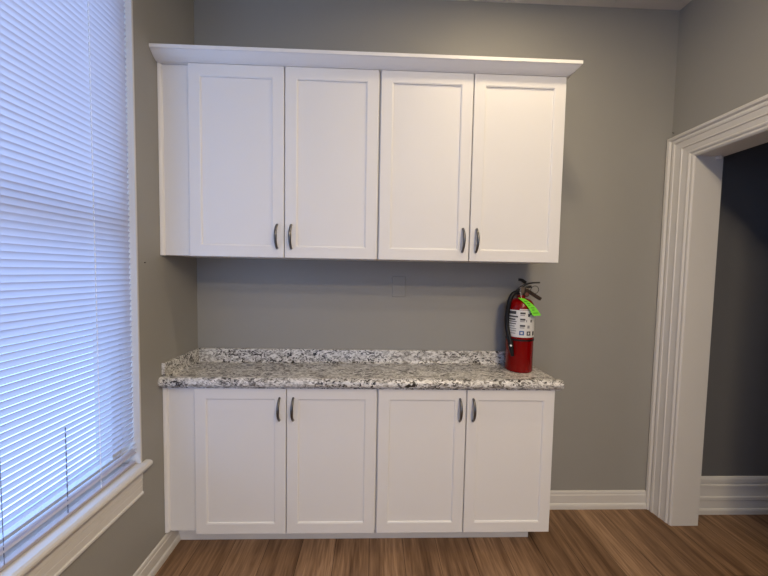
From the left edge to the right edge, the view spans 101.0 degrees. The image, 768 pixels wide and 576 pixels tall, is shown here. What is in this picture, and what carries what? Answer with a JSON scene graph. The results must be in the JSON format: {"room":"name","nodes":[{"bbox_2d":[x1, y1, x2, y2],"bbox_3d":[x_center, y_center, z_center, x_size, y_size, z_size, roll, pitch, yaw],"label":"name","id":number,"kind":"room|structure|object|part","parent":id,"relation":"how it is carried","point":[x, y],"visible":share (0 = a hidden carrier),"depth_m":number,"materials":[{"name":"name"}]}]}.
{"room":"kitchen","nodes":[
{"label":"kitchen","id":0,"kind":"room"},
{"bbox_2d":[59,0,197,575],"bbox_3d":[-1.117,-0.063,-0.239,0.160,3.046,4.200,1,3,-2],"label":"wall","id":1,"kind":"structure","parent":0,"point":[168,322],"depth_m":1.48,"materials":[{"name":"paint"}]},
{"bbox_2d":[0,0,152,575],"bbox_3d":[-1.130,-0.207,0.859,0.187,2.344,1.109,1,3,-2],"label":"window","id":2,"kind":"structure","parent":1,"relation":"in","point":[50,556],"depth_m":1.30,"materials":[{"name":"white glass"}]},
{"bbox_3d":[-1.188,-0.263,0.855,0.070,2.225,1.050,1,3,-2],"label":"frame","id":3,"kind":"part","parent":2,"relation":"part of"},
{"bbox_2d":[0,0,136,571],"bbox_3d":[-1.100,-0.274,0.858,0.039,2.190,1.038,1,3,-2],"label":"window blind","id":4,"kind":"object","parent":2,"relation":"attached to","point":[64,244],"visible":1,"depth_m":1.08,"materials":[{"name":"plastic"}]},
{"bbox_3d":[-1.088,-0.258,0.870,0.002,2.134,0.002,1,3,-2],"label":"ladder cord","id":5,"kind":"part","parent":4,"relation":"part of","materials":[{"name":"white fabric"}]},
{"bbox_3d":[-1.117,0.642,1.113,0.003,0.310,0.003,1,3,-2],"label":"lift cord","id":6,"kind":"part","parent":4,"relation":"part of","materials":[{"name":"white fabric"}]},
{"bbox_3d":[-1.117,0.814,0.913,0.024,0.012,1.036,1,3,-2],"label":"rail","id":7,"kind":"part","parent":4,"relation":"part of","materials":[{"name":"white plastic"}]},
{"bbox_3d":[-1.099,-0.275,1.198,0.004,2.134,0.003,1,3,-2],"label":"ladder cord","id":8,"kind":"part","parent":4,"relation":"part of","materials":[{"name":"white fabric"}]},
{"bbox_3d":[-1.114,0.836,0.912,0.117,0.030,1.109,1,3,-2],"label":"sill","id":9,"kind":"part","parent":2,"relation":"part of","materials":[{"name":"white wood"}]},
{"bbox_2d":[133,530,179,575],"bbox_3d":[-1.051,1.409,-0.275,0.018,0.113,3.978,1,3,-2],"label":"baseboard","id":10,"kind":"structure","parent":1,"relation":"attached to","point":[163,549],"depth_m":1.55,"materials":[{"name":"white wood"}]},
{"bbox_2d":[194,0,679,490],"bbox_3d":[0.310,-0.146,1.953,3.146,3.046,0.100,1,3,-2],"label":"wall","id":11,"kind":"structure","parent":0,"point":[594,332],"depth_m":1.90,"materials":[{"name":"paint"}]},
{"bbox_2d":[157,62,379,260],"bbox_3d":[-0.558,-0.612,1.671,1.056,0.910,0.362,1,3,-2],"label":"upper cabinet","id":12,"kind":"object","parent":11,"relation":"attached to","point":[256,162],"visible":1,"depth_m":1.53,"materials":[{"name":"wood"}]},
{"bbox_3d":[-1.074,-0.614,1.525,0.016,0.908,0.014,1,3,-2],"label":"scribe moulding","id":13,"kind":"part","parent":12,"relation":"part of","materials":[{"name":"white wood"}]},
{"bbox_3d":[-1.015,-0.622,1.686,0.142,0.907,0.304,1,3,-2],"label":"filler panel","id":14,"kind":"part","parent":12,"relation":"part of","materials":[{"name":"white wood"}]},
{"bbox_3d":[-0.711,-0.607,1.534,0.452,0.910,0.019,1,3,-2],"label":"door","id":15,"kind":"part","parent":12,"relation":"part of","materials":[{"name":"white wood"}]},
{"bbox_3d":[-0.522,-0.251,1.528,0.015,0.124,0.038,1,3,-2],"label":"handle","id":16,"kind":"part","parent":12,"relation":"part of","materials":[{"name":"metal"}]},
{"bbox_3d":[-0.454,-0.250,1.531,0.015,0.124,0.038,1,3,-2],"label":"handle","id":17,"kind":"part","parent":12,"relation":"part of","materials":[{"name":"metal"}]},
{"bbox_3d":[-0.255,-0.600,1.548,0.449,0.910,0.019,1,3,-2],"label":"door","id":18,"kind":"part","parent":12,"relation":"part of","materials":[{"name":"white wood"}]},
{"bbox_2d":[198,348,504,364],"bbox_3d":[-0.108,0.412,1.902,2.002,0.079,0.030,1,3,-2],"label":"backsplash","id":19,"kind":"structure","parent":11,"relation":"attached to","point":[219,355],"depth_m":1.90,"materials":[{"name":"stone"}]},
{"bbox_2d":[392,276,405,296],"bbox_3d":[0.089,-0.007,1.900,0.081,0.124,0.006,1,3,-2],"label":"wall plate","id":20,"kind":"object","parent":11,"relation":"attached to","point":[398,282],"visible":1,"depth_m":1.90,"materials":[{"name":"paint"}]},
{"bbox_2d":[377,70,566,263],"bbox_3d":[0.428,-0.595,1.702,0.913,0.910,0.362,1,3,-2],"label":"upper cabinet","id":21,"kind":"object","parent":11,"relation":"attached to","point":[471,165],"visible":1,"depth_m":1.56,"materials":[{"name":"wood"}]},
{"bbox_2d":[149,43,582,78],"bbox_3d":[-0.068,-1.083,1.658,2.019,0.049,0.371,1,3,-2],"label":"crown molding","id":22,"kind":"structure","parent":21,"relation":"on","point":[172,54],"depth_m":1.49,"materials":[{"name":"white wood"}]},
{"bbox_3d":[0.205,-0.592,1.562,0.449,0.910,0.019,1,3,-2],"label":"door","id":23,"kind":"part","parent":21,"relation":"part of","materials":[{"name":"white wood"}]},
{"bbox_3d":[0.392,-0.236,1.557,0.015,0.124,0.038,1,3,-2],"label":"handle","id":24,"kind":"part","parent":21,"relation":"part of","materials":[{"name":"metal"}]},
{"bbox_3d":[0.460,-0.235,1.559,0.015,0.124,0.038,1,3,-2],"label":"handle","id":25,"kind":"part","parent":21,"relation":"part of","materials":[{"name":"metal"}]},
{"bbox_3d":[0.661,-0.585,1.576,0.454,0.910,0.019,1,3,-2],"label":"door","id":26,"kind":"part","parent":21,"relation":"part of","materials":[{"name":"white wood"}]},
{"bbox_2d":[550,490,645,509],"bbox_3d":[1.232,1.337,1.996,0.858,0.113,0.018,1,3,-2],"label":"baseboard","id":27,"kind":"structure","parent":11,"relation":"attached to","point":[559,499],"depth_m":2.00,"materials":[{"name":"white wood"}]},
{"bbox_2d":[155,509,767,575],"bbox_3d":[1.203,1.537,-0.089,4.860,0.080,4.400,1,3,-2],"label":"floor","id":28,"kind":"structure","parent":0,"point":[593,542],"depth_m":1.67,"materials":[{"name":"brown wood"}]},
{"bbox_2d":[163,388,376,533],"bbox_3d":[-0.579,0.933,1.748,1.068,0.876,0.362,1,3,-2],"label":"base cabinet","id":29,"kind":"object","parent":28,"relation":"on","point":[237,460],"visible":0.9,"depth_m":1.61,"materials":[{"name":"wood"}]},
{"bbox_3d":[-1.099,0.872,1.599,0.018,0.753,0.014,1,3,-2],"label":"scribe moulding","id":30,"kind":"part","parent":29,"relation":"part of","materials":[{"name":"white wood"}]},
{"bbox_3d":[-1.035,0.864,1.760,0.154,0.752,0.304,1,3,-2],"label":"filler panel","id":31,"kind":"part","parent":29,"relation":"part of","materials":[{"name":"white wood"}]},
{"bbox_3d":[-0.725,0.879,1.608,0.452,0.759,0.019,1,3,-2],"label":"door","id":32,"kind":"part","parent":29,"relation":"part of","materials":[{"name":"white wood"}]},
{"bbox_3d":[-0.525,0.610,1.572,0.015,0.124,0.038,1,3,-2],"label":"handle","id":33,"kind":"part","parent":29,"relation":"part of","materials":[{"name":"metal"}]},
{"bbox_3d":[-0.456,0.611,1.574,0.015,0.124,0.038,1,3,-2],"label":"handle","id":34,"kind":"part","parent":29,"relation":"part of","materials":[{"name":"metal"}]},
{"bbox_3d":[-0.270,0.887,1.622,0.449,0.759,0.019,1,3,-2],"label":"door","id":35,"kind":"part","parent":29,"relation":"part of","materials":[{"name":"white wood"}]},
{"bbox_2d":[158,348,563,389],"bbox_3d":[-0.099,0.442,1.742,2.010,0.122,0.352,1,3,-2],"label":"countertop","id":36,"kind":"structure","parent":29,"relation":"on","point":[264,368],"depth_m":1.74,"materials":[{"name":"stone"}]},
{"bbox_2d":[505,278,541,372],"bbox_3d":[0.791,0.209,1.816,0.212,0.527,0.152,1,3,-2],"label":"fire extinguisher","id":37,"kind":"object","parent":36,"relation":"on","point":[519,320],"visible":0.96,"depth_m":1.76,"materials":[{"name":"red painted metal"},{"name":"black rubber"},{"name":"ink"}]},
{"bbox_3d":[0.821,-0.009,1.805,0.128,0.054,0.024,1,3,-2],"label":"squeeze lever","id":38,"kind":"part","parent":37,"relation":"part of","materials":[{"name":"metal"}]},
{"bbox_2d":[519,292,540,315],"bbox_3d":[0.800,0.088,1.742,0.115,0.125,0.038,4,4,43],"label":"tag","id":39,"kind":"object","parent":37,"relation":"hanging from","point":[532,308],"visible":1,"depth_m":1.73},
{"bbox_3d":[0.849,0.035,1.809,0.101,0.069,0.022,1,3,-2],"label":"carry handle","id":40,"kind":"part","parent":37,"relation":"part of","materials":[{"name":"brown metal"}]},
{"bbox_2d":[179,530,527,539],"bbox_3d":[-0.155,1.322,1.748,1.928,0.116,0.014,1,3,-2],"label":"toe kick","id":41,"kind":"object","parent":28,"relation":"on","point":[184,534],"visible":0.24,"depth_m":1.74,"materials":[{"name":"white wood"}]},
{"bbox_2d":[375,389,554,532],"bbox_3d":[0.413,0.950,1.779,0.913,0.876,0.362,1,3,-2],"label":"base cabinet","id":42,"kind":"object","parent":28,"relation":"on","point":[447,460],"visible":0.9,"depth_m":1.64,"materials":[{"name":"wood"}]},
{"bbox_3d":[0.190,0.894,1.636,0.449,0.759,0.019,1,3,-2],"label":"door","id":43,"kind":"part","parent":42,"relation":"part of","materials":[{"name":"white wood"}]},
{"bbox_3d":[0.389,0.625,1.600,0.015,0.124,0.038,1,3,-2],"label":"handle","id":44,"kind":"part","parent":42,"relation":"part of","materials":[{"name":"metal"}]},
{"bbox_3d":[0.457,0.626,1.602,0.015,0.124,0.038,1,3,-2],"label":"handle","id":45,"kind":"part","parent":42,"relation":"part of","materials":[{"name":"metal"}]},
{"bbox_3d":[0.647,0.902,1.650,0.454,0.759,0.019,1,3,-2],"label":"door","id":46,"kind":"part","parent":42,"relation":"part of","materials":[{"name":"white wood"}]},
{"bbox_2d":[458,0,691,9],"bbox_3d":[1.334,-1.589,-0.242,5.010,0.090,4.400,1,3,-2],"label":"ceiling","id":47,"kind":"structure","parent":0,"point":[639,4],"depth_m":1.83,"materials":[{"name":"paint"}]},
{"bbox_2d":[672,0,767,136],"bbox_3d":[1.864,-0.014,-0.147,0.156,3.046,4.200,1,3,-2],"label":"wall","id":48,"kind":"structure","parent":0,"point":[722,66],"depth_m":1.66,"materials":[{"name":"paint"}]},
{"bbox_2d":[645,94,767,525],"bbox_3d":[1.798,0.286,1.333,0.196,2.297,1.268,1,3,-2],"label":"door frame","id":49,"kind":"structure","parent":48,"relation":"in","point":[694,157],"depth_m":1.83,"materials":[{"name":"white wood"}]},
{"bbox_3d":[1.701,0.257,1.888,0.035,2.297,0.150,1,3,-2],"label":"casing","id":50,"kind":"part","parent":49,"relation":"part of","materials":[{"name":"white wood"}]},
{"bbox_3d":[1.737,-0.787,1.277,0.035,0.150,1.268,1,3,-2],"label":"head casing","id":51,"kind":"part","parent":49,"relation":"part of","materials":[{"name":"white wood"}]},
{"bbox_2d":[701,142,767,475],"bbox_3d":[2.687,-0.106,2.002,1.619,3.046,0.150,1,3,-2],"label":"wall","id":52,"kind":"structure","parent":0,"point":[735,443],"depth_m":1.93,"materials":[{"name":"paint"}]},
{"bbox_2d":[699,476,767,514],"bbox_3d":[2.667,1.300,1.988,1.610,0.238,0.017,1,3,-2],"label":"baseboard","id":53,"kind":"structure","parent":52,"relation":"attached to","point":[719,495],"depth_m":1.97,"materials":[{"name":"white wood"}]}
]}

